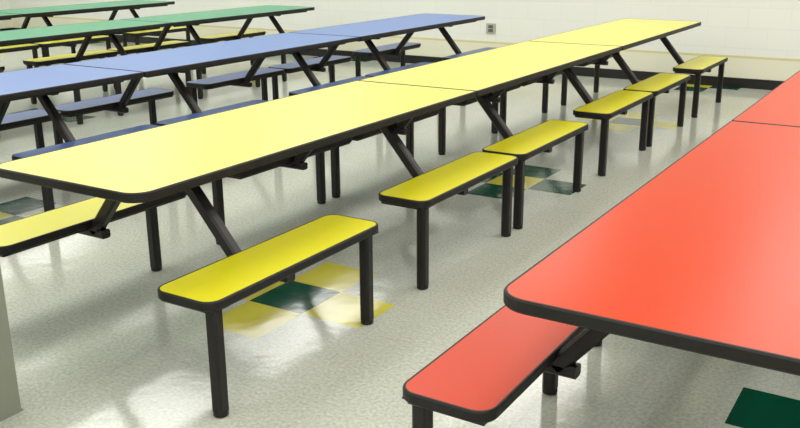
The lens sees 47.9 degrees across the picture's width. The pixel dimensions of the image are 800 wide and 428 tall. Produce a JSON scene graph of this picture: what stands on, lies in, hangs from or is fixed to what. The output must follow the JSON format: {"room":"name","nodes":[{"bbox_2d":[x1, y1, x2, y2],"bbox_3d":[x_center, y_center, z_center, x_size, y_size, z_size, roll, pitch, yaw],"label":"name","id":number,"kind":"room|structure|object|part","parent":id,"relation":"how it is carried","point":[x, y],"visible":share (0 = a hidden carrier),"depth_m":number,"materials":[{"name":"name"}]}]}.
{"room":"eatery","nodes":[
{"label":"eatery","id":0,"kind":"room"},
{"bbox_2d":[0,0,12,28],"bbox_3d":[-10.005,-3.027,9.980,0.200,3.100,12.450,10,20,30],"label":"wall","id":1,"kind":"structure","parent":0,"point":[4,4],"depth_m":15.25,"materials":[{"name":"white paint"}]},
{"bbox_2d":[0,28,12,30],"bbox_3d":[-9.908,-1.575,10.360,0.012,0.100,12.438,10,20,30],"label":"baseboard","id":2,"kind":"structure","parent":1,"relation":"attached to","point":[3,29],"depth_m":15.29,"materials":[{"name":"black rubber"}]},
{"bbox_2d":[0,41,799,427],"bbox_3d":[-2.686,-0.219,6.100,17.000,0.100,12.450,10,20,30],"label":"floor","id":3,"kind":"structure","parent":0,"point":[95,344],"depth_m":3.94,"materials":[{"name":"tile"}]},
{"bbox_2d":[0,266,22,421],"bbox_3d":[-1.448,-0.809,2.527,0.248,3.100,0.258,10,20,30],"label":"support column","id":4,"kind":"structure","parent":3,"relation":"on","point":[10,405],"depth_m":2.95,"materials":[{"name":"grey paint"}]},
{"bbox_2d":[0,13,39,67],"bbox_3d":[-5.098,-1.616,9.287,1.304,0.741,2.334,10,20,30],"label":"table","id":5,"kind":"object","parent":3,"relation":"on","point":[3,16],"visible":0.66,"depth_m":9.80,"materials":[{"name":"green laminate"}]},
{"bbox_3d":[-4.308,-1.740,9.549,0.264,0.033,0.990,10,20,30],"label":"bench seat","id":6,"kind":"part","parent":5,"relation":"part of","materials":[{"name":"yellow laminate"}]},
{"bbox_2d":[0,64,160,211],"bbox_3d":[-2.495,-0.275,4.839,1.304,0.741,2.334,10,20,30],"label":"table","id":7,"kind":"object","parent":3,"relation":"on","point":[39,82],"visible":0.58,"depth_m":5.25,"materials":[{"name":"blue plastic"}]},
{"bbox_3d":[-2.590,-0.554,5.626,0.264,0.033,0.990,10,20,30],"label":"bench seat","id":8,"kind":"part","parent":7,"relation":"part of","materials":[{"name":"blue plastic"}]},
{"bbox_3d":[-2.496,-0.426,4.792,1.244,0.359,2.138,10,20,30],"label":"steel frame","id":9,"kind":"part","parent":7,"relation":"part of","materials":[{"name":"black"}]},
{"bbox_3d":[-1.706,-0.399,5.100,0.264,0.033,0.990,10,20,30],"label":"bench seat","id":10,"kind":"part","parent":7,"relation":"part of","materials":[{"name":"blue plastic"}]},
{"bbox_2d":[0,20,190,123],"bbox_3d":[-3.151,-1.276,8.130,1.304,0.741,2.334,10,20,30],"label":"table","id":11,"kind":"object","parent":3,"relation":"on","point":[110,28],"visible":0.61,"depth_m":8.41,"materials":[{"name":"green laminate"}]},
{"bbox_3d":[-3.246,-1.555,8.917,0.264,0.033,0.990,10,20,30],"label":"bench seat","id":12,"kind":"part","parent":11,"relation":"part of","materials":[{"name":"yellow laminate"}]},
{"bbox_3d":[-3.152,-1.427,8.083,1.244,0.359,2.138,10,20,30],"label":"steel frame","id":13,"kind":"part","parent":11,"relation":"part of","materials":[{"name":"black"}]},
{"bbox_2d":[0,0,190,65],"bbox_3d":[-3.866,-2.204,11.185,1.304,0.741,2.334,10,20,30],"label":"table","id":14,"kind":"object","parent":3,"relation":"on","point":[50,11],"visible":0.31,"depth_m":10.88,"materials":[{"name":"green laminate"}]},
{"bbox_3d":[-3.771,-1.997,10.376,0.264,0.033,0.990,10,20,30],"label":"bench seat","id":15,"kind":"part","parent":14,"relation":"part of","materials":[{"name":"yellow laminate"}]},
{"bbox_3d":[-3.867,-2.356,11.139,1.244,0.359,2.138,10,20,30],"label":"steel frame","id":16,"kind":"part","parent":14,"relation":"part of","materials":[{"name":"black metal"}]},
{"bbox_3d":[-3.076,-2.329,11.446,0.264,0.033,0.990,10,20,30],"label":"bench seat","id":17,"kind":"part","parent":14,"relation":"part of","materials":[{"name":"yellow laminate"}]},
{"bbox_2d":[52,33,369,144],"bbox_3d":[-1.263,-0.863,6.737,1.304,0.741,2.334,10,20,30],"label":"table","id":18,"kind":"object","parent":3,"relation":"on","point":[170,62],"visible":0.54,"depth_m":6.47,"materials":[{"name":"blue laminate"}]},
{"bbox_3d":[-2.053,-0.810,6.453,0.264,0.033,0.990,10,20,30],"label":"bench seat","id":19,"kind":"part","parent":18,"relation":"part of","materials":[{"name":"blue laminate"}]},
{"bbox_3d":[-1.169,-0.656,5.927,0.264,0.033,0.990,10,20,30],"label":"bench seat","id":20,"kind":"part","parent":18,"relation":"part of","materials":[{"name":"blue plastic"}]},
{"bbox_3d":[-1.264,-1.014,6.690,1.244,0.359,2.138,10,20,30],"label":"steel frame","id":21,"kind":"part","parent":18,"relation":"part of","materials":[{"name":"black metal"}]},
{"bbox_3d":[-1.358,-1.142,7.524,0.264,0.033,0.990,10,20,30],"label":"bench seat","id":22,"kind":"part","parent":18,"relation":"part of","materials":[{"name":"blue laminate"}]},
{"bbox_3d":[-0.474,-0.987,6.998,0.264,0.033,0.990,10,20,30],"label":"bench seat","id":23,"kind":"part","parent":18,"relation":"part of","materials":[{"name":"blue laminate"}]},
{"bbox_2d":[107,5,329,98],"bbox_3d":[-1.919,-1.864,10.027,1.304,0.741,2.334,10,20,30],"label":"table","id":24,"kind":"object","parent":3,"relation":"on","point":[203,17],"visible":0.57,"depth_m":9.81,"materials":[{"name":"green laminate"}]},
{"bbox_3d":[-2.709,-1.811,9.744,0.264,0.033,0.990,10,20,30],"label":"bench seat","id":25,"kind":"part","parent":24,"relation":"part of","materials":[{"name":"yellow laminate"}]},
{"bbox_3d":[-1.921,-2.015,9.981,1.244,0.359,2.138,10,20,30],"label":"steel frame","id":26,"kind":"part","parent":24,"relation":"part of","materials":[{"name":"black metal"}]},
{"bbox_3d":[-2.014,-2.143,10.815,0.264,0.033,0.990,10,20,30],"label":"bench seat","id":27,"kind":"part","parent":24,"relation":"part of","materials":[{"name":"yellow laminate"}]},
{"bbox_2d":[0,81,517,417],"bbox_3d":[-0.533,-0.053,4.069,1.304,0.741,2.334,10,20,30],"label":"table","id":28,"kind":"object","parent":3,"relation":"on","point":[125,175],"visible":0.98,"depth_m":3.58,"materials":[{"name":"yellow laminate"}]},
{"bbox_3d":[-1.323,0.000,3.786,0.264,0.033,0.990,10,20,30],"label":"bench seat","id":29,"kind":"part","parent":28,"relation":"part of","materials":[{"name":"yellow laminate"}]},
{"bbox_3d":[-0.438,0.154,3.260,0.264,0.033,0.990,10,20,30],"label":"bench seat","id":30,"kind":"part","parent":28,"relation":"part of","materials":[{"name":"yellow laminate"}]},
{"bbox_3d":[-0.534,-0.204,4.022,1.244,0.359,2.138,10,20,30],"label":"steel frame","id":31,"kind":"part","parent":28,"relation":"part of","materials":[{"name":"black"}]},
{"bbox_3d":[-0.628,-0.332,4.856,0.264,0.033,0.990,10,20,30],"label":"bench seat","id":32,"kind":"part","parent":28,"relation":"part of","materials":[{"name":"plastic"}]},
{"bbox_3d":[0.256,-0.177,4.330,0.264,0.033,0.990,10,20,30],"label":"bench seat","id":33,"kind":"part","parent":28,"relation":"part of","materials":[{"name":"yellow plastic"}]},
{"bbox_2d":[268,14,494,99],"bbox_3d":[-0.032,-1.451,8.634,1.304,0.741,2.334,10,20,30],"label":"table","id":34,"kind":"object","parent":3,"relation":"on","point":[366,31],"visible":0.56,"depth_m":8.42,"materials":[{"name":"blue laminate"}]},
{"bbox_3d":[-0.821,-1.399,8.351,0.264,0.033,0.990,10,20,30],"label":"bench seat","id":35,"kind":"part","parent":34,"relation":"part of","materials":[{"name":"blue laminate"}]},
{"bbox_3d":[-0.127,-1.730,9.421,0.264,0.033,0.990,10,20,30],"label":"bench seat","id":36,"kind":"part","parent":34,"relation":"part of","materials":[{"name":"blue laminate"}]},
{"bbox_3d":[-0.033,-1.603,8.588,1.244,0.359,2.138,10,20,30],"label":"steel frame","id":37,"kind":"part","parent":34,"relation":"part of","materials":[{"name":"black metal"}]},
{"bbox_3d":[0.063,-1.244,7.825,0.264,0.033,0.990,10,20,30],"label":"bench seat","id":38,"kind":"part","parent":34,"relation":"part of","materials":[{"name":"blue laminate"}]},
{"bbox_3d":[0.758,-1.576,8.896,0.264,0.033,0.990,10,20,30],"label":"bench seat","id":39,"kind":"part","parent":34,"relation":"part of","materials":[{"name":"blue laminate"}]},
{"bbox_2d":[330,41,652,228],"bbox_3d":[0.699,-0.641,5.966,1.304,0.741,2.334,10,20,30],"label":"table","id":40,"kind":"object","parent":3,"relation":"on","point":[491,73],"visible":0.81,"depth_m":5.54,"materials":[{"name":"yellow plastic"}]},
{"bbox_3d":[-0.091,-0.589,5.683,0.264,0.033,0.990,10,20,30],"label":"bench seat","id":41,"kind":"part","parent":40,"relation":"part of","materials":[{"name":"plastic"}]},
{"bbox_3d":[0.604,-0.920,6.754,0.264,0.033,0.990,10,20,30],"label":"bench seat","id":42,"kind":"part","parent":40,"relation":"part of","materials":[{"name":"plastic"}]},
{"bbox_3d":[0.698,-0.793,5.920,1.244,0.359,2.138,10,20,30],"label":"steel frame","id":43,"kind":"part","parent":40,"relation":"part of","materials":[{"name":"black"}]},
{"bbox_3d":[0.793,-0.434,5.157,0.264,0.033,0.990,10,20,30],"label":"bench seat","id":44,"kind":"part","parent":40,"relation":"part of","materials":[{"name":"yellow plastic"}]},
{"bbox_3d":[1.488,-0.766,6.228,0.264,0.033,0.990,10,20,30],"label":"bench seat","id":45,"kind":"part","parent":40,"relation":"part of","materials":[{"name":"yellow laminate"}]},
{"bbox_2d":[402,121,799,427],"bbox_3d":[1.149,0.297,2.884,1.304,0.741,2.334,10,20,30],"label":"table","id":46,"kind":"object","parent":3,"relation":"on","point":[703,257],"visible":1,"depth_m":2.29,"materials":[{"name":"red laminate"}]},
{"bbox_3d":[0.359,0.350,2.601,0.264,0.033,0.990,10,20,30],"label":"bench seat","id":47,"kind":"part","parent":46,"relation":"part of","materials":[{"name":"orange laminate"}]},
{"bbox_3d":[1.147,0.146,2.838,1.244,0.359,2.138,10,20,30],"label":"steel frame","id":48,"kind":"part","parent":46,"relation":"part of","materials":[{"name":"black metal"}]},
{"bbox_2d":[500,19,727,146],"bbox_3d":[1.931,-1.230,7.864,1.304,0.741,2.334,10,20,30],"label":"table","id":49,"kind":"object","parent":3,"relation":"on","point":[626,33],"visible":0.67,"depth_m":7.53,"materials":[{"name":"yellow laminate"}]},
{"bbox_3d":[1.141,-1.177,7.581,0.264,0.033,0.990,10,20,30],"label":"bench seat","id":50,"kind":"part","parent":49,"relation":"part of","materials":[{"name":"plastic"}]},
{"bbox_3d":[1.836,-1.509,8.652,0.264,0.033,0.990,10,20,30],"label":"bench seat","id":51,"kind":"part","parent":49,"relation":"part of","materials":[{"name":"yellow laminate"}]},
{"bbox_3d":[1.930,-1.381,7.818,1.244,0.359,2.138,10,20,30],"label":"steel frame","id":52,"kind":"part","parent":49,"relation":"part of","materials":[{"name":"black"}]},
{"bbox_3d":[2.025,-1.022,7.055,0.264,0.033,0.990,10,20,30],"label":"bench seat","id":53,"kind":"part","parent":49,"relation":"part of","materials":[{"name":"yellow laminate"}]},
{"bbox_3d":[2.720,-1.354,8.126,0.264,0.033,0.990,10,20,30],"label":"bench seat","id":54,"kind":"part","parent":49,"relation":"part of","materials":[{"name":"yellow laminate"}]},
{"bbox_2d":[731,70,799,126],"bbox_3d":[2.380,-0.291,4.782,1.304,0.741,2.334,10,20,30],"label":"table","id":55,"kind":"object","parent":3,"relation":"on","point":[780,106],"visible":0.2,"depth_m":4.19,"materials":[{"name":"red laminate"}]},
{"bbox_2d":[9,0,799,80],"bbox_3d":[0.637,-3.341,10.767,17.000,3.100,0.200,10,20,30],"label":"wall","id":56,"kind":"structure","parent":0,"point":[760,39],"depth_m":10.30,"materials":[{"name":"white paint"}]},
{"bbox_2d":[13,28,783,89],"bbox_3d":[0.591,-1.880,11.119,17.000,0.100,0.012,10,20,30],"label":"baseboard","id":57,"kind":"structure","parent":56,"relation":"attached to","point":[578,71],"depth_m":10.14,"materials":[{"name":"black rubber"}]},
{"bbox_2d":[486,23,495,33],"bbox_3d":[1.080,-2.204,10.698,0.120,0.120,0.016,10,20,30],"label":"wall outlet","id":58,"kind":"object","parent":56,"relation":"attached to","point":[490,27],"visible":1,"depth_m":10.69,"materials":[{"name":"grey plastic"}]}
]}

